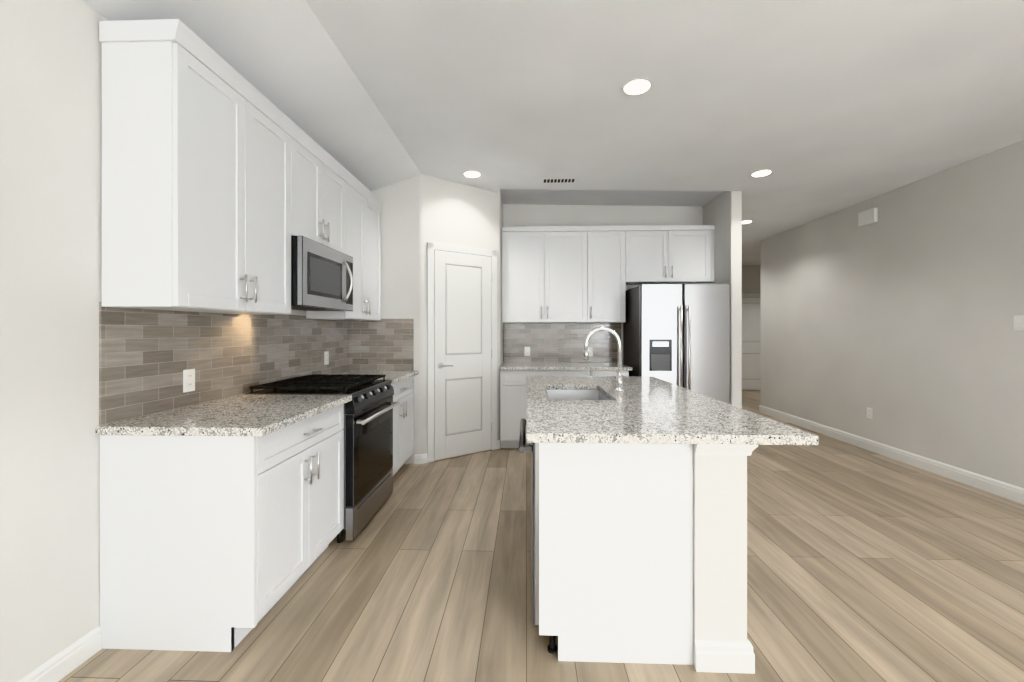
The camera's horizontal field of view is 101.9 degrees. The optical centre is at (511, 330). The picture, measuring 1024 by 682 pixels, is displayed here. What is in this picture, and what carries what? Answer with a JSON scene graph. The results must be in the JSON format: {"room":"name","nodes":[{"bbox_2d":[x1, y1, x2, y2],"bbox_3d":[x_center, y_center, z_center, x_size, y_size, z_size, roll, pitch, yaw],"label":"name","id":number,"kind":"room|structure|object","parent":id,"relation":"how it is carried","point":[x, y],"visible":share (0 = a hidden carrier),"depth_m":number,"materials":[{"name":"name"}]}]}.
{"room":"kitchen","nodes":[
{"label":"kitchen","id":0,"kind":"room"},
{"bbox_2d":[0,0,305,681],"bbox_3d":[-1.806,-0.200,0.138,0.120,3.000,10.390,0,0,2],"label":"wall","id":1,"kind":"structure","parent":0,"point":[51,50],"depth_m":1.51,"materials":[{"name":"paint"}]},
{"bbox_2d":[18,626,101,681],"bbox_3d":[-1.801,1.253,-1.619,0.014,0.094,6.638,0,0,2],"label":"baseboard","id":2,"kind":"structure","parent":1,"relation":"attached to","point":[77,653],"depth_m":1.58,"materials":[{"name":"white wood"}]},
{"bbox_2d":[99,19,382,320],"bbox_3d":[-1.465,-0.681,2.877,0.350,1.162,2.389,0,0,2],"label":"upper cabinet","id":3,"kind":"object","parent":1,"relation":"attached to","point":[207,184],"visible":0.96,"depth_m":1.85,"materials":[{"name":"white wood"}]},
{"bbox_2d":[291,236,352,310],"bbox_3d":[-1.415,-0.367,2.896,0.447,0.425,0.738,0,0,2],"label":"over-the-range microwave","id":4,"kind":"object","parent":3,"relation":"attached to","point":[321,275],"visible":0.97,"depth_m":2.73,"materials":[{"name":"silver metal"}]},
{"bbox_2d":[99,302,413,425],"bbox_3d":[-1.328,0.147,2.883,0.645,0.535,2.390,0,0,2],"label":"backsplash","id":5,"kind":"structure","parent":1,"relation":"attached to","point":[144,354],"depth_m":2.33,"materials":[{"name":"tile"}]},
{"bbox_2d":[183,369,194,392],"bbox_3d":[-1.663,0.255,2.139,0.008,0.115,0.072,0,0,2],"label":"outlet","id":6,"kind":"object","parent":5,"relation":"attached to","point":[189,374],"visible":1,"depth_m":2.13,"materials":[{"name":"white plastic"}]},
{"bbox_2d":[324,351,328,364],"bbox_3d":[-1.611,0.235,3.608,0.008,0.115,0.072,0,0,2],"label":"outlet","id":7,"kind":"object","parent":5,"relation":"attached to","point":[326,354],"visible":1,"depth_m":3.60,"materials":[{"name":"white plastic"}]},
{"bbox_2d":[371,174,502,463],"bbox_3d":[-0.857,-0.200,4.683,1.460,3.000,1.240,0,0,2],"label":"wall","id":8,"kind":"structure","parent":0,"point":[418,210],"depth_m":4.08,"materials":[{"name":"paint"}]},
{"bbox_2d":[414,440,499,463],"bbox_3d":[-0.535,1.253,4.310,0.985,0.094,0.051,0,0,-33],"label":"baseboard","id":9,"kind":"structure","parent":8,"relation":"attached to","point":[418,458],"depth_m":4.06,"materials":[{"name":"white wood"}]},
{"bbox_2d":[427,242,496,462],"bbox_3d":[-0.484,0.210,4.306,0.820,2.180,0.072,0,0,-36],"label":"pantry door","id":10,"kind":"structure","parent":8,"relation":"in","point":[461,280],"depth_m":4.30,"materials":[{"name":"white wood"}]},
{"bbox_2d":[58,390,1023,681],"bbox_3d":[2.948,1.330,2.048,9.490,0.060,14.540,0,0,2],"label":"floor","id":11,"kind":"structure","parent":0,"point":[863,565],"depth_m":2.10,"materials":[{"name":"brown wood"}]},
{"bbox_2d":[100,404,343,651],"bbox_3d":[-1.333,0.861,2.101,0.683,0.878,0.826,0,0,2],"label":"base cabinet","id":12,"kind":"object","parent":11,"relation":"on","point":[201,537],"visible":0.92,"depth_m":1.69,"materials":[{"name":"white wood"}]},
{"bbox_2d":[95,394,351,436],"bbox_3d":[-1.322,0.403,2.086,0.688,0.035,0.854,0,0,2],"label":"countertop","id":13,"kind":"structure","parent":12,"relation":"on","point":[260,415],"depth_m":1.87,"materials":[{"name":"stone"}]},
{"bbox_2d":[245,374,399,542],"bbox_3d":[-1.251,0.821,2.890,0.738,0.959,0.750,0,0,2],"label":"gas range","id":14,"kind":"object","parent":11,"relation":"on","point":[368,418],"visible":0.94,"depth_m":2.70,"materials":[{"name":"grey metal"}]},
{"bbox_2d":[392,376,413,475],"bbox_3d":[-1.278,0.861,3.672,0.683,0.878,0.802,0,0,2],"label":"base cabinet","id":15,"kind":"object","parent":11,"relation":"on","point":[403,413],"visible":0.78,"depth_m":3.68,"materials":[{"name":"white wood"}]},
{"bbox_2d":[335,370,418,383],"bbox_3d":[-1.267,0.403,3.667,0.688,0.035,0.794,0,0,2],"label":"countertop","id":16,"kind":"structure","parent":15,"relation":"on","point":[395,376],"depth_m":3.76,"materials":[{"name":"stone"}]},
{"bbox_2d":[519,419,557,653],"bbox_3d":[0.367,0.866,1.951,0.662,0.868,0.601,0,0,2],"label":"dishwasher","id":17,"kind":"object","parent":11,"relation":"on","point":[533,448],"visible":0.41,"depth_m":1.66,"materials":[{"name":"grey metal"}]},
{"bbox_2d":[500,370,589,447],"bbox_3d":[0.370,0.861,4.796,0.975,0.878,0.683,0,0,2],"label":"base cabinet","id":18,"kind":"object","parent":11,"relation":"on","point":[512,382],"visible":0.23,"depth_m":4.51,"materials":[{"name":"white wood"}]},
{"bbox_2d":[500,362,631,370],"bbox_3d":[0.587,0.403,4.776,1.410,0.035,0.688,0,0,2],"label":"countertop","id":19,"kind":"structure","parent":18,"relation":"on","point":[506,365],"depth_m":4.50,"materials":[{"name":"stone"}]},
{"bbox_2d":[590,370,628,375],"bbox_3d":[1.064,0.861,4.771,0.406,0.878,0.683,0,0,2],"label":"base cabinet","id":20,"kind":"object","parent":11,"relation":"on","point":[592,372],"visible":0.16,"depth_m":4.47,"materials":[{"name":"white wood"}]},
{"bbox_2d":[529,443,692,664],"bbox_3d":[0.421,0.861,2.557,0.634,0.878,1.860,0,0,2],"label":"base cabinet","id":21,"kind":"object","parent":11,"relation":"on","point":[616,519],"visible":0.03,"depth_m":1.63,"materials":[{"name":"white wood"}]},
{"bbox_2d":[526,376,817,444],"bbox_3d":[0.625,0.403,2.540,1.072,0.035,2.000,0,0,2],"label":"countertop","id":22,"kind":"structure","parent":21,"relation":"on","point":[649,409],"depth_m":1.83,"materials":[{"name":"stone"}]},
{"bbox_2d":[546,390,608,399],"bbox_3d":[0.410,0.561,2.642,0.439,0.280,0.714,0,0,2],"label":"undermount sink","id":23,"kind":"object","parent":22,"relation":"in","point":[552,394],"visible":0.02,"depth_m":2.98,"materials":[{"name":"silver metal"}]},
{"bbox_2d":[583,327,623,390],"bbox_3d":[0.594,0.178,2.724,0.264,0.412,0.145,0,0,2],"label":"faucet","id":24,"kind":"object","parent":22,"relation":"on","point":[619,377],"visible":1,"depth_m":2.67,"materials":[{"name":"silver metal"}]},
{"bbox_2d":[623,283,729,403],"bbox_3d":[1.792,0.405,4.619,0.910,1.790,0.864,0,0,2],"label":"refrigerator","id":25,"kind":"object","parent":11,"relation":"on","point":[678,334],"visible":0.46,"depth_m":4.25,"materials":[{"name":"grey metal"}]},
{"bbox_2d":[693,444,746,666],"bbox_3d":[0.839,0.862,2.533,0.200,0.877,1.878,0,0,2],"label":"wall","id":26,"kind":"structure","parent":11,"relation":"on","point":[719,481],"depth_m":1.59,"materials":[{"name":"paint"}]},
{"bbox_2d":[695,444,757,673],"bbox_3d":[0.850,0.862,2.521,0.226,0.876,1.902,0,0,2],"label":"baseboard","id":27,"kind":"structure","parent":26,"relation":"attached to","point":[718,656],"depth_m":1.58,"materials":[{"name":"white wood"}]},
{"bbox_2d":[81,0,1023,265],"bbox_3d":[2.948,-1.480,2.048,9.490,0.440,14.540,0,0,2],"label":"ceiling","id":28,"kind":"structure","parent":0,"point":[847,103],"depth_m":2.55,"materials":[{"name":"paint"}]},
{"bbox_2d":[463,170,481,177],"bbox_3d":[-0.389,-1.526,4.046,0.186,0.005,0.186,0,0,2],"label":"recessed light","id":29,"kind":"object","parent":28,"relation":"in","point":[470,174],"visible":1,"depth_m":4.04,"materials":[{"name":"white"}]},
{"bbox_2d":[542,178,576,182],"bbox_3d":[0.470,-1.507,4.156,0.340,0.008,0.130,0,0,2],"label":"ceiling vent","id":30,"kind":"object","parent":28,"relation":"in","point":[544,180],"visible":1,"depth_m":4.14,"materials":[{"name":"white plastic"}]},
{"bbox_2d":[621,78,652,95],"bbox_3d":[0.770,-1.501,2.555,0.186,0.005,0.186,0,0,2],"label":"recessed light","id":31,"kind":"object","parent":28,"relation":"in","point":[636,86],"visible":1,"depth_m":2.54,"materials":[{"name":"white plastic"}]},
{"bbox_2d":[742,220,752,223],"bbox_3d":[3.115,-1.454,5.545,0.186,0.005,0.186,0,0,2],"label":"recessed light","id":32,"kind":"object","parent":28,"relation":"in","point":[744,221],"visible":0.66,"depth_m":5.50,"materials":[{"name":"white plastic"}]},
{"bbox_2d":[750,169,772,176],"bbox_3d":[2.326,-1.470,3.871,0.186,0.005,0.186,0,0,2],"label":"recessed light","id":33,"kind":"object","parent":28,"relation":"in","point":[760,173],"visible":1,"depth_m":3.87,"materials":[{"name":"white plastic"}]},
{"bbox_2d":[503,204,702,363],"bbox_3d":[1.114,-0.200,5.174,2.445,3.000,0.120,0,0,2],"label":"wall","id":34,"kind":"structure","parent":0,"point":[514,215],"depth_m":5.11,"materials":[{"name":"paint"}]},
{"bbox_2d":[503,323,620,361],"bbox_3d":[0.615,0.147,5.127,1.449,0.535,0.009,0,0,2],"label":"backsplash","id":35,"kind":"structure","parent":34,"relation":"attached to","point":[547,342],"depth_m":5.12,"materials":[{"name":"tile"}]},
{"bbox_2d":[524,347,529,355],"bbox_3d":[0.189,0.250,5.133,0.072,0.115,0.008,0,0,2],"label":"outlet","id":36,"kind":"object","parent":35,"relation":"attached to","point":[526,349],"visible":1,"depth_m":5.13,"materials":[{"name":"white plastic"}]},
{"bbox_2d":[588,347,592,355],"bbox_3d":[0.959,0.255,5.106,0.072,0.115,0.008,0,0,2],"label":"outlet","id":37,"kind":"object","parent":35,"relation":"attached to","point":[590,349],"visible":0.74,"depth_m":5.10,"materials":[{"name":"white plastic"}]},
{"bbox_2d":[502,225,714,322],"bbox_3d":[1.106,-0.655,4.928,2.436,1.110,0.350,0,0,2],"label":"upper cabinet","id":38,"kind":"object","parent":34,"relation":"attached to","point":[551,274],"visible":1,"depth_m":4.80,"materials":[{"name":"white wood"}]},
{"bbox_2d":[703,191,741,407],"bbox_3d":[2.451,-0.200,6.794,0.115,3.000,4.850,0,0,2],"label":"wall","id":39,"kind":"structure","parent":0,"point":[724,211],"depth_m":4.37,"materials":[{"name":"paint"}]},
{"bbox_2d":[742,266,760,293],"bbox_3d":[5.151,-0.200,9.186,5.345,3.000,0.120,0,0,2],"label":"wall","id":40,"kind":"structure","parent":0,"point":[751,275],"depth_m":9.12,"materials":[{"name":"paint"}]},
{"bbox_2d":[742,294,760,389],"bbox_3d":[5.270,0.240,9.083,1.000,2.120,0.072,0,0,2],"label":"hall door","id":41,"kind":"structure","parent":40,"relation":"in","point":[751,303],"depth_m":9.11,"materials":[{"name":"white wood"}]},
{"bbox_2d":[761,140,1023,487],"bbox_3d":[5.705,-0.200,0.631,3.880,3.000,11.900,0,0,2],"label":"wall","id":42,"kind":"structure","parent":0,"point":[906,316],"depth_m":3.98,"materials":[{"name":"paint"}]},
{"bbox_2d":[858,208,877,226],"bbox_3d":[3.876,-1.238,4.522,0.046,0.153,0.210,0,0,2],"label":"door chime","id":43,"kind":"object","parent":42,"relation":"attached to","point":[870,216],"visible":1,"depth_m":4.50,"materials":[{"name":"white plastic"}]},
{"bbox_2d":[867,407,872,418],"bbox_3d":[3.896,0.895,4.522,0.008,0.115,0.072,0,0,2],"label":"outlet","id":44,"kind":"object","parent":42,"relation":"attached to","point":[869,410],"visible":1,"depth_m":4.51,"materials":[{"name":"white plastic"}]},
{"bbox_2d":[759,405,1023,503],"bbox_3d":[5.640,1.242,0.702,3.776,0.115,11.796,0,0,2],"label":"baseboard","id":45,"kind":"structure","parent":42,"relation":"attached to","point":[1011,492],"depth_m":3.99,"materials":[{"name":"white wood"}]},
{"bbox_2d":[1014,315,1023,330],"bbox_3d":[3.845,-0.060,3.148,0.012,0.115,0.072,0,0,2],"label":"switch","id":46,"kind":"object","parent":42,"relation":"attached to","point":[1018,320],"visible":1,"depth_m":3.15,"materials":[{"name":"white plastic"}]}
]}

